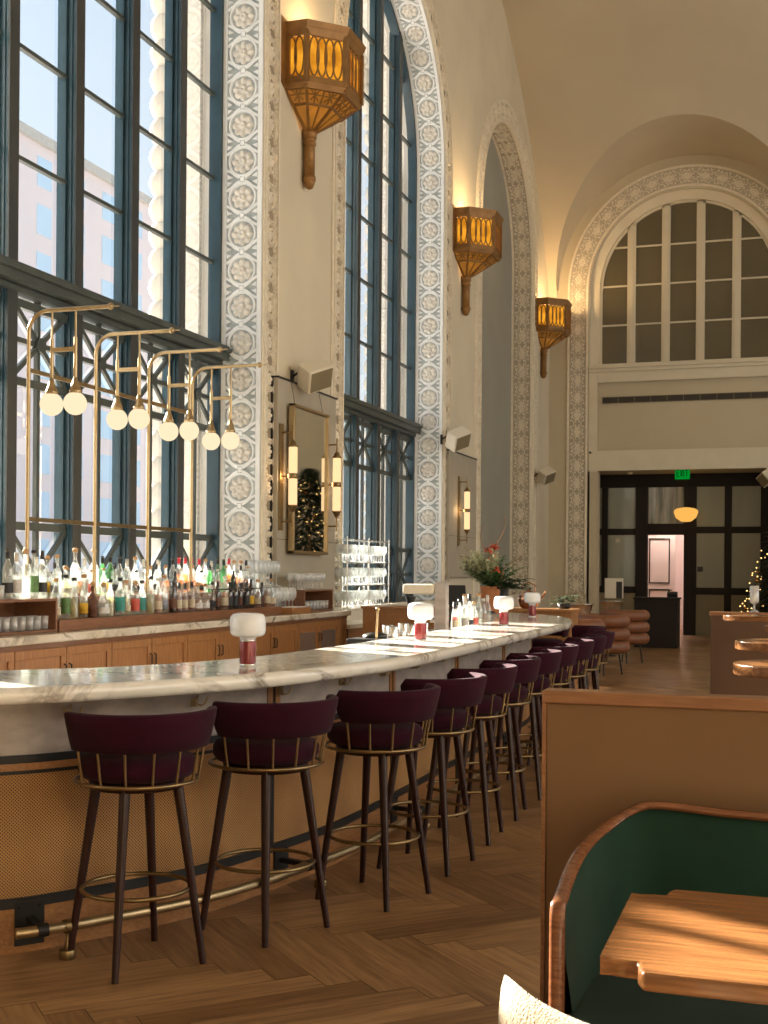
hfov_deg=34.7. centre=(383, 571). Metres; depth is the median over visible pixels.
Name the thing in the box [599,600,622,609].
steel bowl
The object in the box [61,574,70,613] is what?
bottle
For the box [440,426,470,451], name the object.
wall speaker
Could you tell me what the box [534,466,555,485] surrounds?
wall speaker
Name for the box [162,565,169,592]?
bottle
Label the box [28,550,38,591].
bottle
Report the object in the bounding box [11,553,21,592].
bottle
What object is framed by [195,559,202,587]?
bottle
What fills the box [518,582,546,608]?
copper kettle
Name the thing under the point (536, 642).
bar stool
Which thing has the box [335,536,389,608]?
glass rack
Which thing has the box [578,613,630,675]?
tufted armchair
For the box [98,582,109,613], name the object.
bottle
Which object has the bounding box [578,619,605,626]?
tufted armchair
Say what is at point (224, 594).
bottle
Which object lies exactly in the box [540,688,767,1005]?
wall
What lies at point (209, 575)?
bottle
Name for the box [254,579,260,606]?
bottle
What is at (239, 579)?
bottle
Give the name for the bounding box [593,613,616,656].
table
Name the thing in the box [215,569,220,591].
bottle
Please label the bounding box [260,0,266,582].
trim
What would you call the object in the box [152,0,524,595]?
wall
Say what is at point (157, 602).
bottle
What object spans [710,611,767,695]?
wall
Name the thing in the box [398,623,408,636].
tin
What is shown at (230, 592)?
bottle
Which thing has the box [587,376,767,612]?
wall
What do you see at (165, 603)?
bottle
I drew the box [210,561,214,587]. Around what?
bottle
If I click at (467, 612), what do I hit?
tray
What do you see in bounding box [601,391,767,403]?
air vent
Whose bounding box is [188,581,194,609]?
bottle
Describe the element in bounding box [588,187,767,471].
trim
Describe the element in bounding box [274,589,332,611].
shelf
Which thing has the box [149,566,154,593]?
bottle
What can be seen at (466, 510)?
sconce
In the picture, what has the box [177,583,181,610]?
bottle
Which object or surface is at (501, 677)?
bar stool
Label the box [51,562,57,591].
bottle
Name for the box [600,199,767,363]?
window
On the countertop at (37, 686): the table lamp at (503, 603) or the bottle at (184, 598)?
the table lamp at (503, 603)
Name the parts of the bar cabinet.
door, door, door, door, door, shadow rail, door, door, door, door, door, door, door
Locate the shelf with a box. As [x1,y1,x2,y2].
[12,591,280,630]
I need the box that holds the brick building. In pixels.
[15,120,154,593]
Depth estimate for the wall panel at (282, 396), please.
14.32 m
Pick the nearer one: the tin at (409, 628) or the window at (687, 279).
the tin at (409, 628)
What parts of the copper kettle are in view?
handle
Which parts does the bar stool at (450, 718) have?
leg, leg, under plate, seat, leg, backrest, leg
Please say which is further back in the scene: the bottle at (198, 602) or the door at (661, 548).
the door at (661, 548)
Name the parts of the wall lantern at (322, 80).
plate, stem, horn glass, amber glass, frame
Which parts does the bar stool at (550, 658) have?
leg, leg, backrest, leg, seat, leg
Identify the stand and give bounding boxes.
[605,578,622,597]
[633,592,680,648]
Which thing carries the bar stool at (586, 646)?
on the floor at (299, 958)
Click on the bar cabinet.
(211, 644)
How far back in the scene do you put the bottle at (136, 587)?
10.79 m
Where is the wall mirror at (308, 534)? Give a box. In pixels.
[288,383,328,554]
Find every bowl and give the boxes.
[557,603,570,608]
[570,603,593,613]
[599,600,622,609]
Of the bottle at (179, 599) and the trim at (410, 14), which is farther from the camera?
the trim at (410, 14)
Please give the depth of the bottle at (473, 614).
11.19 m
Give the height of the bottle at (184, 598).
0.266 m
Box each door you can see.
[599,472,767,635]
[648,535,675,596]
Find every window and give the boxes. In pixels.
[0,0,232,597]
[342,0,422,604]
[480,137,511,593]
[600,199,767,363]
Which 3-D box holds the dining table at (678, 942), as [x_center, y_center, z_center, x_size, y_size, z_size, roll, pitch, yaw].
[1.092,1.133,2.448,1.250,0.752,0.650,0,0,18]
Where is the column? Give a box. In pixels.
[403,582,448,630]
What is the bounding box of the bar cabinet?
[0,616,347,669]
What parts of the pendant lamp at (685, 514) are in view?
lamp shade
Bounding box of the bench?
[549,801,767,1023]
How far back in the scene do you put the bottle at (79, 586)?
9.93 m
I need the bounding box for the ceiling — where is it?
[502,0,767,346]
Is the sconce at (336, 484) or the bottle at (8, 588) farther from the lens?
the sconce at (336, 484)
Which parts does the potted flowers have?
pot, coral flower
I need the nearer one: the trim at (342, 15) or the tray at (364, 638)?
the tray at (364, 638)
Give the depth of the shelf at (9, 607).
9.19 m
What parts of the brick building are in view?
cornice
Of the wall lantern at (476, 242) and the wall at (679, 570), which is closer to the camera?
the wall lantern at (476, 242)
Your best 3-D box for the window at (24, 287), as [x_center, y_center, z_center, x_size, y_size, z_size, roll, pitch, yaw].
[-2.608,-4.422,11.569,0.300,9.800,4.940,0,0,18]
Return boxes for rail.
[211,588,262,610]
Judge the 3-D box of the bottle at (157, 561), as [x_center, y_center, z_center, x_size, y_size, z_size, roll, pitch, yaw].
[-2.088,0.046,11.356,0.072,0.312,0.071,0,0,-3]
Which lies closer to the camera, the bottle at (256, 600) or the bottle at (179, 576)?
the bottle at (179, 576)
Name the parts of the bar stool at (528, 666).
leg, leg, backrest, leg, seat, under plate, leg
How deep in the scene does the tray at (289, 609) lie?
13.35 m
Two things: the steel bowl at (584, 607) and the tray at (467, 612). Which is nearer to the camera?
the tray at (467, 612)
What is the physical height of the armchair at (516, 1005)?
0.845 m
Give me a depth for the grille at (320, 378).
14.41 m
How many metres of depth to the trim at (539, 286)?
28.60 m
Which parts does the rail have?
rail, rail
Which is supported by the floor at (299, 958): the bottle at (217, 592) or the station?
the station
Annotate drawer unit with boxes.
[347,620,362,638]
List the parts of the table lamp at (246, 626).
lamp shade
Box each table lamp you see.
[230,613,265,666]
[408,602,433,640]
[494,596,513,625]
[524,592,540,616]
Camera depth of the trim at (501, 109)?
24.37 m
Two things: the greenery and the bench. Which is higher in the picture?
the greenery
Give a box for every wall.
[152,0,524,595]
[259,0,549,597]
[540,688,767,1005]
[548,121,767,612]
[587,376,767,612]
[675,535,683,628]
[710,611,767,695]
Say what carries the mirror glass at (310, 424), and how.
attached to the wall mirror at (308, 534)
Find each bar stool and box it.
[64,706,216,983]
[200,694,338,947]
[315,683,440,911]
[376,672,486,876]
[423,662,517,845]
[455,655,540,820]
[485,649,561,799]
[506,643,578,779]
[527,638,594,765]
[532,629,569,687]
[557,634,606,688]
[562,630,614,689]
[572,625,606,688]
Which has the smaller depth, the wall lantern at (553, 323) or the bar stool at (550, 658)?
the bar stool at (550, 658)
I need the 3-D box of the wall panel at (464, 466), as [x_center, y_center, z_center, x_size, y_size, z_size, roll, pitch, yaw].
[1.374,-0.994,21.919,0.090,2.190,1.952,0,0,18]
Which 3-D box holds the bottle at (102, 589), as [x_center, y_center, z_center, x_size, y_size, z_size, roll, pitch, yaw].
[-2.347,0.084,10.291,0.059,0.231,0.058,0,0,17]
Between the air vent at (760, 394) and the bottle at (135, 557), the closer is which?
the bottle at (135, 557)
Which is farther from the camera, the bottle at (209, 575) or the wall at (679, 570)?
the wall at (679, 570)
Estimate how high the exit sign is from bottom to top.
0.290 m
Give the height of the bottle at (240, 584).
0.254 m
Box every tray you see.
[281,606,310,613]
[347,636,393,644]
[452,610,498,616]
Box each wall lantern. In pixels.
[281,14,365,189]
[452,204,503,315]
[535,295,571,378]
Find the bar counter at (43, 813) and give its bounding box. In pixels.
[0,624,541,960]
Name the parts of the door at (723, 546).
fanlight pane, lock plate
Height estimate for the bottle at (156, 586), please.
0.270 m
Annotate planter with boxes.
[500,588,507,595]
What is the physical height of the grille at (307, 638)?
0.520 m
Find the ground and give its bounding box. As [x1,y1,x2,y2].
[15,586,363,598]
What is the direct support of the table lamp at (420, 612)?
on the countertop at (37, 686)
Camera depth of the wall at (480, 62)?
21.48 m
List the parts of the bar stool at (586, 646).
leg, leg, leg, backrest, seat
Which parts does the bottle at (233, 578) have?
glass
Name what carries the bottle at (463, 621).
on the station
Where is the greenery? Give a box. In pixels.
[550,594,578,608]
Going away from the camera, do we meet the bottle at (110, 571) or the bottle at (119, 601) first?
the bottle at (119, 601)
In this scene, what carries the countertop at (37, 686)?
on the bar counter at (43, 813)
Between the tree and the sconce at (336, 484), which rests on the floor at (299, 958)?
the tree
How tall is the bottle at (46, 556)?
0.325 m
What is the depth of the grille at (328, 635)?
14.26 m
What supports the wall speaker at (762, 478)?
attached to the wall at (558, 355)
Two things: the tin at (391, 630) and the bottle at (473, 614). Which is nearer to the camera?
the tin at (391, 630)
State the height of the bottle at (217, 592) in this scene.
0.268 m
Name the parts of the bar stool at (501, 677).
leg, leg, backrest, seat, under plate, leg, leg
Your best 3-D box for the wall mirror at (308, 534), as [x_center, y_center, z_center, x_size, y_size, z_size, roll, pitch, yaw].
[-0.904,-1.203,14.736,0.098,1.991,1.120,0,0,18]
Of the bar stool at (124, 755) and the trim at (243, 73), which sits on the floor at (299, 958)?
the bar stool at (124, 755)
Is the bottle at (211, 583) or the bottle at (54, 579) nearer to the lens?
the bottle at (54, 579)
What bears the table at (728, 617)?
on the floor at (299, 958)
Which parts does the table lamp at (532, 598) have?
lamp shade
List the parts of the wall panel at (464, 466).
edge trim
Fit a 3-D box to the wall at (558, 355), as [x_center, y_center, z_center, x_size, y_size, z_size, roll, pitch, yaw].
[12.894,-5.494,27.083,18.650,14.200,0.001,0,0,18]
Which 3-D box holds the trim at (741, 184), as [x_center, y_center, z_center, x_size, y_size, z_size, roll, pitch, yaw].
[7.093,-4.419,28.982,5.580,10.326,0.040,0,0,18]
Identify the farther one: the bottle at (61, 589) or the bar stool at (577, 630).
the bar stool at (577, 630)
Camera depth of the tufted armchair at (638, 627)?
20.32 m
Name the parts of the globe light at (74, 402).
drop rod, globe, curved arm, globe, drop rod, drop rod, globe, curved arm, drop rod, globe, drop rod, globe, curved arm, globe, drop rod, drop rod, globe, curved arm, drop rod, globe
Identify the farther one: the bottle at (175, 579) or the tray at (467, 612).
the tray at (467, 612)
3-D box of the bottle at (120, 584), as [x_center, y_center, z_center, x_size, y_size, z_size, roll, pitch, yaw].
[-2.302,0.034,10.703,0.072,0.331,0.071,0,0,23]
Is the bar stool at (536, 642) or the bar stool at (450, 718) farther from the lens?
the bar stool at (536, 642)
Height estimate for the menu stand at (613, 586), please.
1.400 m
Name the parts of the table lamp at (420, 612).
lamp shade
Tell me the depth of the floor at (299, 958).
4.91 m
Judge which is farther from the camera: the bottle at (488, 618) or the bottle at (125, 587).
the bottle at (488, 618)
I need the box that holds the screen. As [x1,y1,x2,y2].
[449,585,466,627]
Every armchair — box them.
[498,975,587,1023]
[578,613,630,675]
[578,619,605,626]
[599,609,649,663]
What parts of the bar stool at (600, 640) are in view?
leg, backrest, seat, leg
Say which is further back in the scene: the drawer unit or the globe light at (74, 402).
the drawer unit
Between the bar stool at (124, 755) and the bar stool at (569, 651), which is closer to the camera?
the bar stool at (124, 755)
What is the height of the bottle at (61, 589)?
0.247 m
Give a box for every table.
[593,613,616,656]
[600,890,767,1004]
[723,614,767,621]
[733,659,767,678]
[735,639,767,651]
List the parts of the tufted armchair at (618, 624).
leg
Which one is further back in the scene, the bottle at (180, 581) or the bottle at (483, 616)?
the bottle at (180, 581)
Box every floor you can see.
[0,629,710,1023]
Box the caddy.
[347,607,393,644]
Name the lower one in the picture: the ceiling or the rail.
the rail
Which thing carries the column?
on the station
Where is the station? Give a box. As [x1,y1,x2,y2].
[361,605,579,688]
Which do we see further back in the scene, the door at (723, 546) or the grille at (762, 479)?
the door at (723, 546)
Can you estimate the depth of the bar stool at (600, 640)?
10.21 m
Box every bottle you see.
[2,549,12,592]
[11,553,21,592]
[20,549,30,597]
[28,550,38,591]
[31,557,40,595]
[39,550,46,591]
[42,555,51,596]
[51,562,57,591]
[52,554,61,583]
[52,578,60,614]
[59,565,70,592]
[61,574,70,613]
[63,567,70,592]
[76,568,83,594]
[79,574,87,616]
[80,558,88,595]
[87,581,97,616]
[98,556,106,594]
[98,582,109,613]
[100,568,106,591]
[106,555,113,594]
[111,563,117,593]
[115,556,123,594]
[115,578,124,610]
[122,568,128,593]
[122,580,130,613]
[124,559,130,589]
[130,581,139,613]
[131,556,138,592]
[132,570,139,593]
[137,580,145,611]
[139,559,145,588]
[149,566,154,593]
[153,564,158,589]
[153,578,162,612]
[154,560,161,592]
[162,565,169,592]
[162,575,168,612]
[169,581,176,612]
[173,571,177,592]
[177,557,182,591]
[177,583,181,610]
[179,569,183,591]
[181,557,188,591]
[182,583,187,610]
[188,569,194,590]
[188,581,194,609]
[192,565,195,591]
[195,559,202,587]
[195,583,202,610]
[199,570,203,591]
[201,583,209,610]
[207,565,212,591]
[208,582,215,609]
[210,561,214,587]
[214,558,220,591]
[214,582,220,609]
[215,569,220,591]
[221,559,226,590]
[221,576,228,608]
[222,566,228,590]
[227,559,231,581]
[227,582,232,608]
[230,571,235,587]
[232,581,237,608]
[237,560,243,589]
[239,583,242,607]
[243,582,249,607]
[248,579,253,607]
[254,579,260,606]
[259,582,264,606]
[264,577,270,605]
[270,579,275,606]
[451,602,457,627]
[460,596,468,625]
[466,594,473,624]
[470,601,477,623]
[470,604,476,617]
[479,598,486,622]
[483,595,490,621]
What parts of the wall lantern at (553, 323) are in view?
plate, stem, horn glass, amber glass, frame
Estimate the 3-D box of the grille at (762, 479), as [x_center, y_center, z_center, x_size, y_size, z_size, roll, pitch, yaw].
[8.663,-2.084,28.130,0.149,0.306,0.364,0,0,-8]
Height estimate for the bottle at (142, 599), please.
0.292 m
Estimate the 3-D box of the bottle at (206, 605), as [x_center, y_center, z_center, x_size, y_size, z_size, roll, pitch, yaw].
[-1.698,0.241,11.675,0.096,0.258,0.095,0,0,-3]
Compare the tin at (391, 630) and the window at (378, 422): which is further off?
the window at (378, 422)
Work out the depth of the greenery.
14.04 m
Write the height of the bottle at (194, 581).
0.266 m
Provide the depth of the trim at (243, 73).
13.80 m
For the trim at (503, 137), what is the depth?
28.06 m
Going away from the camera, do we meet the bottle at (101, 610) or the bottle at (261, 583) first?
the bottle at (101, 610)
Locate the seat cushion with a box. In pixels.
[568,972,767,1023]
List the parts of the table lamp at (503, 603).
lamp shade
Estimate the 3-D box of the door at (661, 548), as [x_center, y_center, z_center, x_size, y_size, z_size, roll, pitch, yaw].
[7.155,0.274,31.954,0.800,2.530,0.134,0,0,18]
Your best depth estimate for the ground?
99.39 m
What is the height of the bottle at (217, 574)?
0.341 m
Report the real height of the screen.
0.424 m
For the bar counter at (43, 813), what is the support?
on the floor at (299, 958)
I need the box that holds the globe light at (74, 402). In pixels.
[21,303,266,597]
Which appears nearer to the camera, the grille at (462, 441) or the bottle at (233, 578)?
the bottle at (233, 578)
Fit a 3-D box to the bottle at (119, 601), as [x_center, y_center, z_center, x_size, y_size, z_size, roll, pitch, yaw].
[-2.183,0.208,10.173,0.083,0.316,0.082,0,0,38]
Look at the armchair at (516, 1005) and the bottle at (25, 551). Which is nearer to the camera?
the armchair at (516, 1005)
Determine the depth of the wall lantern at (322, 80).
14.39 m
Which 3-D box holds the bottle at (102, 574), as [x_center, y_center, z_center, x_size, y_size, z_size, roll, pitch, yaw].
[-2.391,0.034,10.442,0.072,0.331,0.071,0,0,43]
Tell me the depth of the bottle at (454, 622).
10.57 m
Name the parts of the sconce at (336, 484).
rod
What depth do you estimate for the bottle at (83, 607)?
9.65 m
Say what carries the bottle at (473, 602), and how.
on the station
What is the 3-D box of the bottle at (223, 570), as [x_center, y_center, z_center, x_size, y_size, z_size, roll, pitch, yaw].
[-1.651,0.040,12.660,0.072,0.331,0.071,0,0,-7]
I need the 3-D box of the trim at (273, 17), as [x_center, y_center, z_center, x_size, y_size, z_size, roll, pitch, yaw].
[-2.111,-4.544,11.405,0.045,10.306,5.700,0,0,18]
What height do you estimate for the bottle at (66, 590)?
0.231 m
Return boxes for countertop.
[0,610,350,647]
[0,613,571,704]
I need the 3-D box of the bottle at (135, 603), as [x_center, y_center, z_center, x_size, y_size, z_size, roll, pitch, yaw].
[-2.109,0.222,10.426,0.079,0.289,0.078,0,0,32]
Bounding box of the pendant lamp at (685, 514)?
[674,479,697,521]
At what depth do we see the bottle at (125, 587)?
10.61 m
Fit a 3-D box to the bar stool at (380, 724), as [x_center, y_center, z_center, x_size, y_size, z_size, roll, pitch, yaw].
[-0.023,1.014,5.640,0.542,0.976,0.542,0,0,17]
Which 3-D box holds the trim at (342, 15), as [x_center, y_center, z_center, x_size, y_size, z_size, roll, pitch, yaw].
[0.255,-4.524,18.543,0.045,10.306,5.700,0,0,18]
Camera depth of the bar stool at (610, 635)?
10.95 m
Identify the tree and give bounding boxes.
[740,529,767,611]
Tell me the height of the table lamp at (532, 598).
0.239 m
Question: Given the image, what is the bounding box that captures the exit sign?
[675,469,689,478]
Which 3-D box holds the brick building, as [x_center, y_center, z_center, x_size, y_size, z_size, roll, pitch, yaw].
[-38.673,-17.419,101.570,18.400,38.400,68.400,0,0,18]
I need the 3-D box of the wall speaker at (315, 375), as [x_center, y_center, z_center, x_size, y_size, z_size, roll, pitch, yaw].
[-0.839,-2.307,14.534,0.453,0.459,0.444,0,0,-36]
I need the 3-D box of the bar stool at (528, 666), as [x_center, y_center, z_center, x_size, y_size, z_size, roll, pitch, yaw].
[0.704,1.020,7.634,0.542,0.976,0.542,0,0,0]
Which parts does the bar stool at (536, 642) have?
seat, backrest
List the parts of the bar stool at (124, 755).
leg, leg, seat, under plate, backrest, leg, leg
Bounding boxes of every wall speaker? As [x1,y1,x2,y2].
[290,357,333,393]
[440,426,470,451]
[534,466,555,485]
[756,468,767,487]
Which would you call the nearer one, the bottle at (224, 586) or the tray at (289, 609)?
the bottle at (224, 586)
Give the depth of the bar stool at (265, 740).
4.96 m
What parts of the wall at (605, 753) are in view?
trim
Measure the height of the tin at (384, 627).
0.152 m
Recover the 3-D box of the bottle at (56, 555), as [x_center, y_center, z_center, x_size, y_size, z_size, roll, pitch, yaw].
[-2.602,0.030,9.788,0.071,0.335,0.070,0,0,30]
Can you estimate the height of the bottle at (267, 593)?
0.319 m
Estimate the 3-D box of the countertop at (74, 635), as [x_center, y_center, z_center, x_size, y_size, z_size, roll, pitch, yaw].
[-2.170,0.485,10.463,0.595,0.065,9.500,0,0,18]
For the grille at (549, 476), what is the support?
attached to the wall speaker at (546, 475)
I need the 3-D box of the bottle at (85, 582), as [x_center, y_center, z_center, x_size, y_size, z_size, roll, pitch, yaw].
[-2.483,0.043,10.183,0.072,0.312,0.071,0,0,14]
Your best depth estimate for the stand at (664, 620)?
24.81 m
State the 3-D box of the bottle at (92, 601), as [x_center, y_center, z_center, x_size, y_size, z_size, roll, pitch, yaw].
[-2.325,0.222,9.805,0.061,0.286,0.061,0,0,16]
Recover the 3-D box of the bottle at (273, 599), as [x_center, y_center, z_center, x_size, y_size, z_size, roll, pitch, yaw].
[-1.205,0.225,13.174,0.095,0.298,0.094,0,0,-9]
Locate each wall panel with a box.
[269,375,336,609]
[445,449,476,576]
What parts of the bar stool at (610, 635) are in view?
leg, leg, backrest, seat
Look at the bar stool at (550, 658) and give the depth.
8.17 m
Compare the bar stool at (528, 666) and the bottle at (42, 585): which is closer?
the bar stool at (528, 666)
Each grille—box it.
[300,631,314,650]
[310,368,332,392]
[321,629,334,647]
[455,434,470,451]
[545,472,555,484]
[757,474,767,486]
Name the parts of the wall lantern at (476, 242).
plate, stem, horn glass, amber glass, frame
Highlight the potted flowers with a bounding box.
[458,517,535,612]
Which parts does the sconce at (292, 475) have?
plate, rod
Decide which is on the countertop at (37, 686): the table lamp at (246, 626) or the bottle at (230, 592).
the table lamp at (246, 626)
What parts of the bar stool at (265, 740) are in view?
leg, under plate, seat, leg, backrest, leg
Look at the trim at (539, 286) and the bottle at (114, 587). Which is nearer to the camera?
the bottle at (114, 587)
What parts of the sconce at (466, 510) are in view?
plate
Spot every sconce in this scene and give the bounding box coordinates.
[278,423,297,530]
[328,438,340,530]
[457,476,469,545]
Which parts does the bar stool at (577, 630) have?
leg, backrest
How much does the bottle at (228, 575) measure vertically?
0.341 m
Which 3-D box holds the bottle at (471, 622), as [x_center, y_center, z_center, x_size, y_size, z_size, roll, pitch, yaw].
[0.739,0.361,10.630,0.073,0.338,0.072,0,0,-1]
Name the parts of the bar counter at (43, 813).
cane panel, metal panel, wood rail, board, oak post, foot rail, cane panel, metal panel, oak post, cane panel, metal panel, oak post, cane panel, metal panel, oak post, cane panel, metal panel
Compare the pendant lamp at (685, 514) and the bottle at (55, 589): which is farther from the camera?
the pendant lamp at (685, 514)
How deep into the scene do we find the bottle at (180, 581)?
11.58 m
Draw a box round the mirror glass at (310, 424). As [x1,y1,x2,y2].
[295,407,326,551]
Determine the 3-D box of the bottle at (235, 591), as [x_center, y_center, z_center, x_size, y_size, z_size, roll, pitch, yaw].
[-1.492,0.235,12.299,0.075,0.274,0.074,0,0,0]
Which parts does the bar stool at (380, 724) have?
leg, leg, under plate, seat, leg, backrest, leg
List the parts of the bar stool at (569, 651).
leg, leg, backrest, seat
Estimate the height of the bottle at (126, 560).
0.312 m
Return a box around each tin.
[382,625,393,633]
[387,626,397,636]
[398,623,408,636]
[405,624,414,635]
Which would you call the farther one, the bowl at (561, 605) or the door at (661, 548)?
the door at (661, 548)
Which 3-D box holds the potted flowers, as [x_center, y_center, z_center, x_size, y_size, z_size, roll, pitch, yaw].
[1.159,-0.072,12.915,0.720,1.021,0.818,0,0,37]
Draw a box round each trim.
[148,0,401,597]
[219,0,263,590]
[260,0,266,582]
[262,0,280,590]
[333,0,452,606]
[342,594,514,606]
[391,0,444,600]
[474,100,537,596]
[491,120,532,593]
[536,284,540,591]
[565,164,767,600]
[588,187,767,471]
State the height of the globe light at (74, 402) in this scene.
2.156 m
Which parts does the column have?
arm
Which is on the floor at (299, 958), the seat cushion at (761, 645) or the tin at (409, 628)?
the seat cushion at (761, 645)

